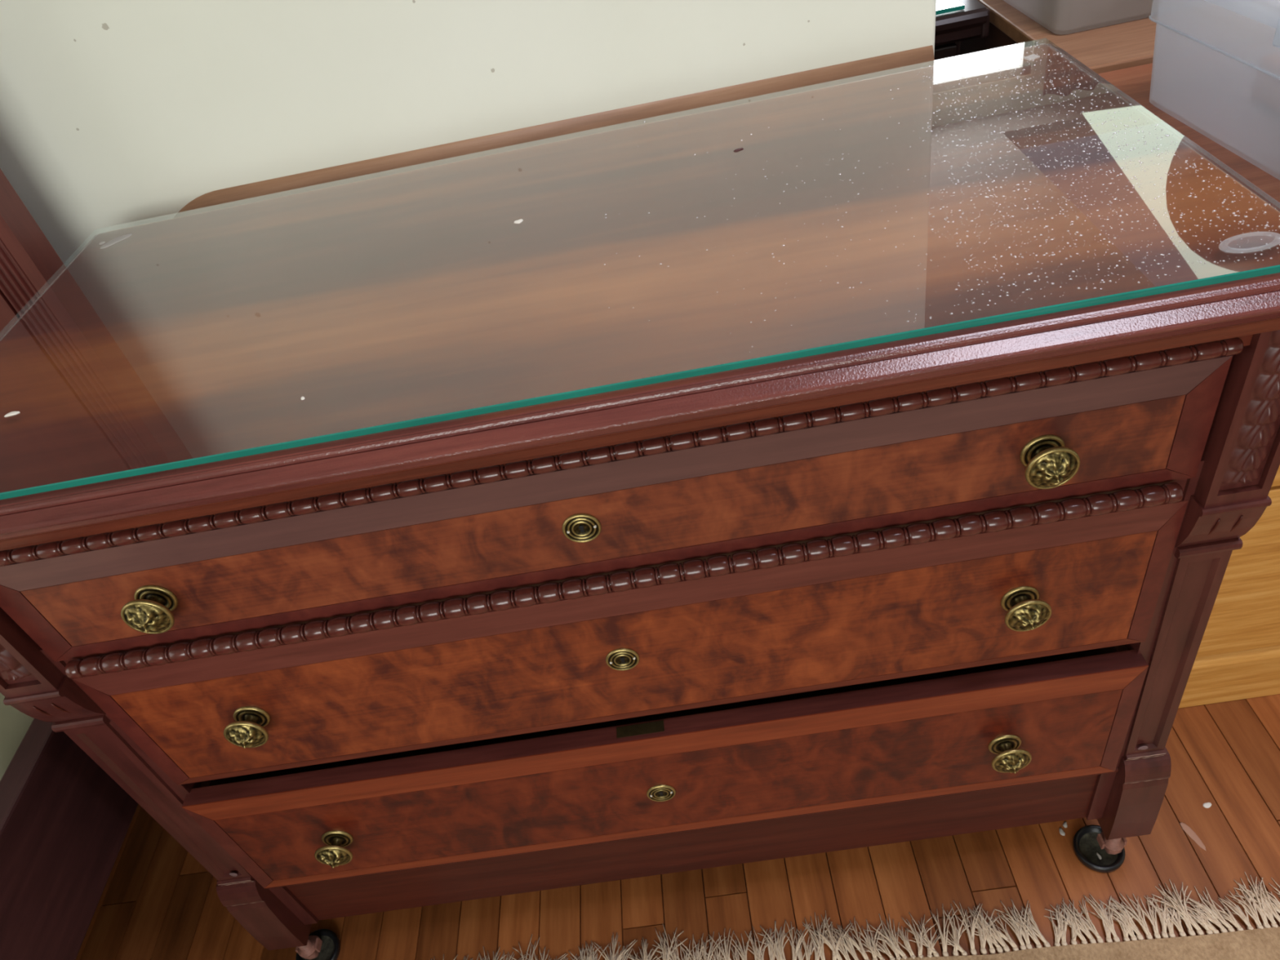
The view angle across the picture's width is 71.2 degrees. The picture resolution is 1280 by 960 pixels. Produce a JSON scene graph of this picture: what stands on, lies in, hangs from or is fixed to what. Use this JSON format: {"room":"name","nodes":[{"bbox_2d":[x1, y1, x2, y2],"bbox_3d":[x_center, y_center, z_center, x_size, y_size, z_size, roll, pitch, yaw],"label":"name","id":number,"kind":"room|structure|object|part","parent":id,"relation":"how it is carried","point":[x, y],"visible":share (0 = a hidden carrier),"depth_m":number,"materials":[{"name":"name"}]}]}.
{"room":"bedroom","nodes":[
{"label":"bedroom","id":0,"kind":"room"},
{"bbox_2d":[0,0,936,266],"bbox_3d":[-1.273,-0.520,0.952,3.142,2.450,0.110,-10,41,4],"label":"wall","id":1,"kind":"structure","parent":0,"point":[115,114],"depth_m":1.00,"materials":[{"name":"beige paint"}]},
{"bbox_2d":[173,44,934,218],"bbox_3d":[-0.125,-0.378,1.069,0.944,0.082,0.016,-10,41,4],"label":"dresser backsplash","id":2,"kind":"structure","parent":1,"relation":"attached to","point":[921,57],"depth_m":1.04,"materials":[{"name":"brown wood"}]},
{"bbox_2d":[75,693,1279,959],"bbox_3d":[0.206,0.216,1.628,5.700,0.080,7.100,-10,41,4],"label":"floor","id":3,"kind":"structure","parent":0,"point":[157,901],"depth_m":1.20,"materials":[{"name":"brown wood"}]},
{"bbox_2d":[0,168,137,959],"bbox_3d":[-1.326,0.584,0.234,1.423,1.730,2.268,-10,41,4],"label":"bed","id":4,"kind":"object","parent":3,"relation":"on","point":[64,822],"visible":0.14,"depth_m":0.92,"materials":[{"name":"brown wood"}]},
{"bbox_3d":[-1.400,-0.096,1.119,1.326,0.950,0.022,-10,41,4],"label":"headboard","id":5,"kind":"part","parent":4,"relation":"part of","materials":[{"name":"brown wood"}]},
{"bbox_3d":[-1.260,0.865,0.489,1.348,0.174,2.160,-10,41,4],"label":"mattress","id":6,"kind":"part","parent":4,"relation":"part of","materials":[{"name":"beige fabric"}]},
{"bbox_3d":[-0.721,-0.254,1.022,0.077,1.730,0.044,-10,41,4],"label":"headboard post","id":7,"kind":"part","parent":4,"relation":"part of","materials":[{"name":"brown wood"}]},
{"bbox_3d":[-0.572,0.773,0.452,0.032,0.162,2.174,-10,41,4],"label":"rail","id":8,"kind":"part","parent":4,"relation":"part of","materials":[{"name":"brown wood"}]},
{"bbox_2d":[295,928,340,959],"bbox_3d":[-0.446,0.654,1.237,0.061,0.012,0.061,-10,41,4],"label":"cup","id":9,"kind":"object","parent":3,"relation":"on","point":[331,944],"visible":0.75,"depth_m":1.24,"materials":[{"name":"black rubber"}]},
{"bbox_2d":[0,43,1279,959],"bbox_3d":[-0.007,0.116,1.073,1.125,0.866,0.518,-10,41,4],"label":"dresser","id":10,"kind":"object","parent":3,"relation":"on","point":[967,580],"visible":1,"depth_m":0.78,"materials":[{"name":"brown wood"}]},
{"bbox_3d":[-0.567,0.119,0.762,0.050,0.181,0.028,-10,41,4],"label":"carved post","id":11,"kind":"part","parent":10,"relation":"part of","materials":[{"name":"brown wood"}]},
{"bbox_3d":[-0.410,0.111,0.747,0.041,0.041,0.032,-13,40,8],"label":"knob","id":12,"kind":"part","parent":10,"relation":"part of","materials":[{"name":"gold metal"}]},
{"bbox_2d":[229,872,237,876],"bbox_3d":[-0.487,0.474,1.071,0.010,0.010,0.001,-10,41,4],"label":"light","id":13,"kind":"object","parent":10,"relation":"on","point":[231,874],"depth_m":1.07,"materials":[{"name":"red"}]},
{"bbox_3d":[-0.379,0.242,0.862,0.041,0.041,0.032,-6,41,2],"label":"knob","id":14,"kind":"part","parent":10,"relation":"part of","materials":[{"name":"gold metal"}]},
{"bbox_3d":[-0.339,0.413,0.992,0.041,0.041,0.032,-9,41,4],"label":"knob","id":15,"kind":"part","parent":10,"relation":"part of","materials":[{"name":"gold metal"}]},
{"bbox_3d":[-0.047,0.042,0.733,0.943,0.074,0.001,-10,41,4],"label":"burl panel","id":16,"kind":"part","parent":10,"relation":"part of","materials":[{"name":"brown wood"}]},
{"bbox_3d":[-0.059,-0.101,0.887,0.997,0.120,0.419,-10,41,4],"label":"drawer","id":17,"kind":"part","parent":10,"relation":"part of","materials":[{"name":"brown wood"}]},
{"bbox_3d":[-0.037,0.075,0.784,1.030,0.036,0.026,-10,41,4],"label":"dividing rail","id":18,"kind":"part","parent":10,"relation":"part of","materials":[{"name":"brown wood"}]},
{"bbox_3d":[-0.064,-0.034,0.680,1.030,0.026,0.038,-10,41,4],"label":"rail","id":19,"kind":"part","parent":10,"relation":"part of","materials":[{"name":"brown wood"}]},
{"bbox_3d":[-0.014,0.178,0.853,0.959,0.148,0.001,-10,41,4],"label":"burl panel","id":20,"kind":"part","parent":10,"relation":"part of","materials":[{"name":"brown wood"}]},
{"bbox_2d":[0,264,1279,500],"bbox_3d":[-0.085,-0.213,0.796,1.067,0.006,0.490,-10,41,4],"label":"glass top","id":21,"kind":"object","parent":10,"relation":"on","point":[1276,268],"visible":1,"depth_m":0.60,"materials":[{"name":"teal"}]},
{"bbox_2d":[4,411,20,417],"bbox_3d":[-0.509,-0.054,0.725,0.013,0.001,0.006,-14,41,0],"label":"flake","id":22,"kind":"object","parent":21,"relation":"on","point":[12,413],"visible":1,"depth_m":0.72,"materials":[{"name":"beige"}]},
{"bbox_2d":[99,233,132,248],"bbox_3d":[-0.575,-0.262,0.979,0.015,0.001,0.037,27,55,37],"label":"smear","id":23,"kind":"object","parent":21,"relation":"on","point":[116,240],"visible":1,"depth_m":0.98,"materials":[{"name":"white"}]},
{"bbox_2d":[514,218,523,223],"bbox_3d":[-0.113,-0.239,0.827,0.009,0.001,0.007,-17,41,-4],"label":"crumb","id":24,"kind":"object","parent":21,"relation":"on","point":[521,220],"visible":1,"depth_m":0.83,"materials":[{"name":"beige"}]},
{"bbox_2d":[733,147,743,151],"bbox_3d":[0.095,-0.319,0.861,0.010,0.001,0.005,-25,42,-13],"label":"insect","id":25,"kind":"object","parent":21,"relation":"on","point":[740,148],"visible":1,"depth_m":0.86,"materials":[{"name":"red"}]},
{"bbox_2d":[1023,53,1039,60],"bbox_3d":[0.396,-0.427,0.903,0.012,0.001,0.010,-21,41,-8],"label":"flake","id":26,"kind":"object","parent":21,"relation":"on","point":[1031,56],"visible":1,"depth_m":0.90,"materials":[{"name":"white"}]},
{"bbox_3d":[0.000,0.256,0.918,0.050,0.001,0.012,-10,41,4],"label":"lock plate","id":27,"kind":"part","parent":10,"relation":"part of","materials":[{"name":"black metal"}]},
{"bbox_3d":[0.011,0.198,1.130,0.997,0.194,0.419,-10,41,4],"label":"drawer","id":28,"kind":"part","parent":10,"relation":"part of","materials":[{"name":"brown wood"}]},
{"bbox_3d":[0.023,0.342,0.977,0.959,0.145,0.001,-10,41,4],"label":"burl panel","id":29,"kind":"part","parent":10,"relation":"part of","materials":[{"name":"brown wood"}]},
{"bbox_3d":[-0.027,0.033,1.004,0.997,0.189,0.419,-10,41,4],"label":"drawer","id":30,"kind":"part","parent":10,"relation":"part of","materials":[{"name":"brown wood"}]},
{"bbox_3d":[0.387,0.290,0.935,0.041,0.041,0.032,-13,40,7],"label":"knob","id":31,"kind":"part","parent":10,"relation":"part of","materials":[{"name":"gold metal"}]},
{"bbox_3d":[0.348,0.119,0.804,0.041,0.041,0.032,-19,39,12],"label":"knob","id":32,"kind":"part","parent":10,"relation":"part of","materials":[{"name":"gold metal"}]},
{"bbox_3d":[0.316,-0.011,0.689,0.041,0.041,0.032,-17,40,11],"label":"knob","id":33,"kind":"part","parent":10,"relation":"part of","materials":[{"name":"gold metal"}]},
{"bbox_2d":[1137,746,1148,750],"bbox_3d":[0.556,0.297,0.989,0.012,0.008,0.001,-10,41,4],"label":"chip","id":34,"kind":"object","parent":10,"relation":"on","point":[1140,748],"depth_m":0.99,"materials":[{"name":"pink"}]},
{"bbox_3d":[0.468,-0.056,0.680,0.050,0.181,0.028,-10,41,4],"label":"carved post","id":35,"kind":"part","parent":10,"relation":"part of","materials":[{"name":"brown wood"}]},
{"bbox_2d":[431,871,1279,959],"bbox_3d":[0.122,1.125,0.549,2.200,0.009,1.691,-10,41,4],"label":"rug","id":36,"kind":"object","parent":3,"relation":"on","point":[1261,943],"visible":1,"depth_m":1.09,"materials":[{"name":"beige fabric"}]},
{"bbox_2d":[933,0,990,65],"bbox_3d":[0.118,-0.569,1.903,0.985,0.754,0.590,-10,41,4],"label":"dresser","id":37,"kind":"object","parent":3,"relation":"on","point":[971,22],"visible":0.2,"depth_m":1.42,"materials":[{"name":"brown wood"}]},
{"bbox_3d":[0.560,-0.464,1.705,0.040,0.700,0.050,-10,41,4],"label":"corner post","id":38,"kind":"part","parent":37,"relation":"part of","materials":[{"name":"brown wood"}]},
{"bbox_2d":[935,0,964,14],"bbox_3d":[0.038,-0.852,1.660,0.939,0.006,0.559,-10,41,4],"label":"sheet","id":39,"kind":"object","parent":37,"relation":"on","point":[962,6],"visible":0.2,"depth_m":1.42,"materials":[{"name":"teal glass"}]},
{"bbox_2d":[1058,827,1065,835],"bbox_3d":[0.559,0.466,1.185,0.006,0.002,0.011,-20,41,-8],"label":"tuft","id":40,"kind":"object","parent":3,"relation":"on","point":[1062,833],"visible":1,"depth_m":1.18,"materials":[{"name":"beige fabric"}]},
{"bbox_2d":[1072,824,1124,872],"bbox_3d":[0.593,0.477,1.156,0.061,0.012,0.061,-10,41,4],"label":"cup","id":41,"kind":"object","parent":3,"relation":"on","point":[1086,846],"visible":0.77,"depth_m":1.15,"materials":[{"name":"black rubber"}]},
{"bbox_2d":[959,0,1275,73],"bbox_3d":[1.010,-0.532,1.629,0.770,0.740,0.602,-10,41,4],"label":"table","id":42,"kind":"object","parent":3,"relation":"on","point":[1141,42],"visible":0.02,"depth_m":1.25,"materials":[{"name":"brown wood"}]},
{"bbox_2d":[1003,0,1213,34],"bbox_3d":[0.767,-0.880,1.353,0.430,0.220,0.410,-10,41,4],"label":"storage bin","id":43,"kind":"object","parent":42,"relation":"on","point":[1058,16],"visible":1,"depth_m":1.28,"materials":[{"name":"beige plastic"}]},
{"bbox_2d":[1097,39,1279,708],"bbox_3d":[1.040,-0.152,1.189,0.770,0.740,0.523,-10,41,4],"label":"base cabinet","id":44,"kind":"object","parent":3,"relation":"on","point":[1206,97],"visible":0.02,"depth_m":1.11,"materials":[{"name":"gold wood"}]},
{"bbox_2d":[1148,0,1279,79],"bbox_3d":[0.782,-0.425,0.876,0.382,0.160,0.436,-12,41,2],"label":"storage bin","id":45,"kind":"object","parent":44,"relation":"on","point":[1267,12],"visible":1,"depth_m":0.86,"materials":[{"name":"white plastic"}]},
{"bbox_3d":[0.772,-0.477,0.831,0.376,0.022,0.436,-12,41,2],"label":"lid","id":46,"kind":"part","parent":45,"relation":"part of","materials":[{"name":"white plastic"}]},
{"bbox_2d":[1251,53,1279,113],"bbox_3d":[0.792,-0.424,0.948,0.190,0.047,0.150,-10,41,4],"label":"box","id":47,"kind":"object","parent":45,"relation":"in","point":[1266,88],"visible":1,"depth_m":0.99,"materials":[{"name":"white plastic"}]},
{"bbox_3d":[1.098,0.189,1.194,0.762,0.026,0.024,-10,41,4],"label":"plinth moulding","id":48,"kind":"part","parent":44,"relation":"part of","materials":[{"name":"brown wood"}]},
{"bbox_3d":[1.068,0.063,1.086,0.758,0.305,0.020,-10,41,4],"label":"drawer","id":49,"kind":"part","parent":44,"relation":"part of","materials":[{"name":"brown wood"}]},
{"bbox_3d":[1.015,-0.159,0.891,0.758,0.283,0.020,-10,41,4],"label":"drawer","id":50,"kind":"part","parent":44,"relation":"part of","materials":[{"name":"brown wood"}]},
{"bbox_2d":[1179,822,1206,851],"bbox_3d":[0.714,0.459,1.152,0.010,0.001,0.042,-19,41,-6],"label":"scuff","id":51,"kind":"object","parent":3,"relation":"on","point":[1186,828],"visible":1,"depth_m":1.15,"materials":[{"name":"beige"}]},
{"bbox_2d":[1202,802,1211,808],"bbox_3d":[0.748,0.428,1.178,0.012,0.001,0.008,-25,42,-13],"label":"crumb","id":52,"kind":"object","parent":3,"relation":"on","point":[1206,805],"visible":1,"depth_m":1.18,"materials":[{"name":"beige"}]}
]}

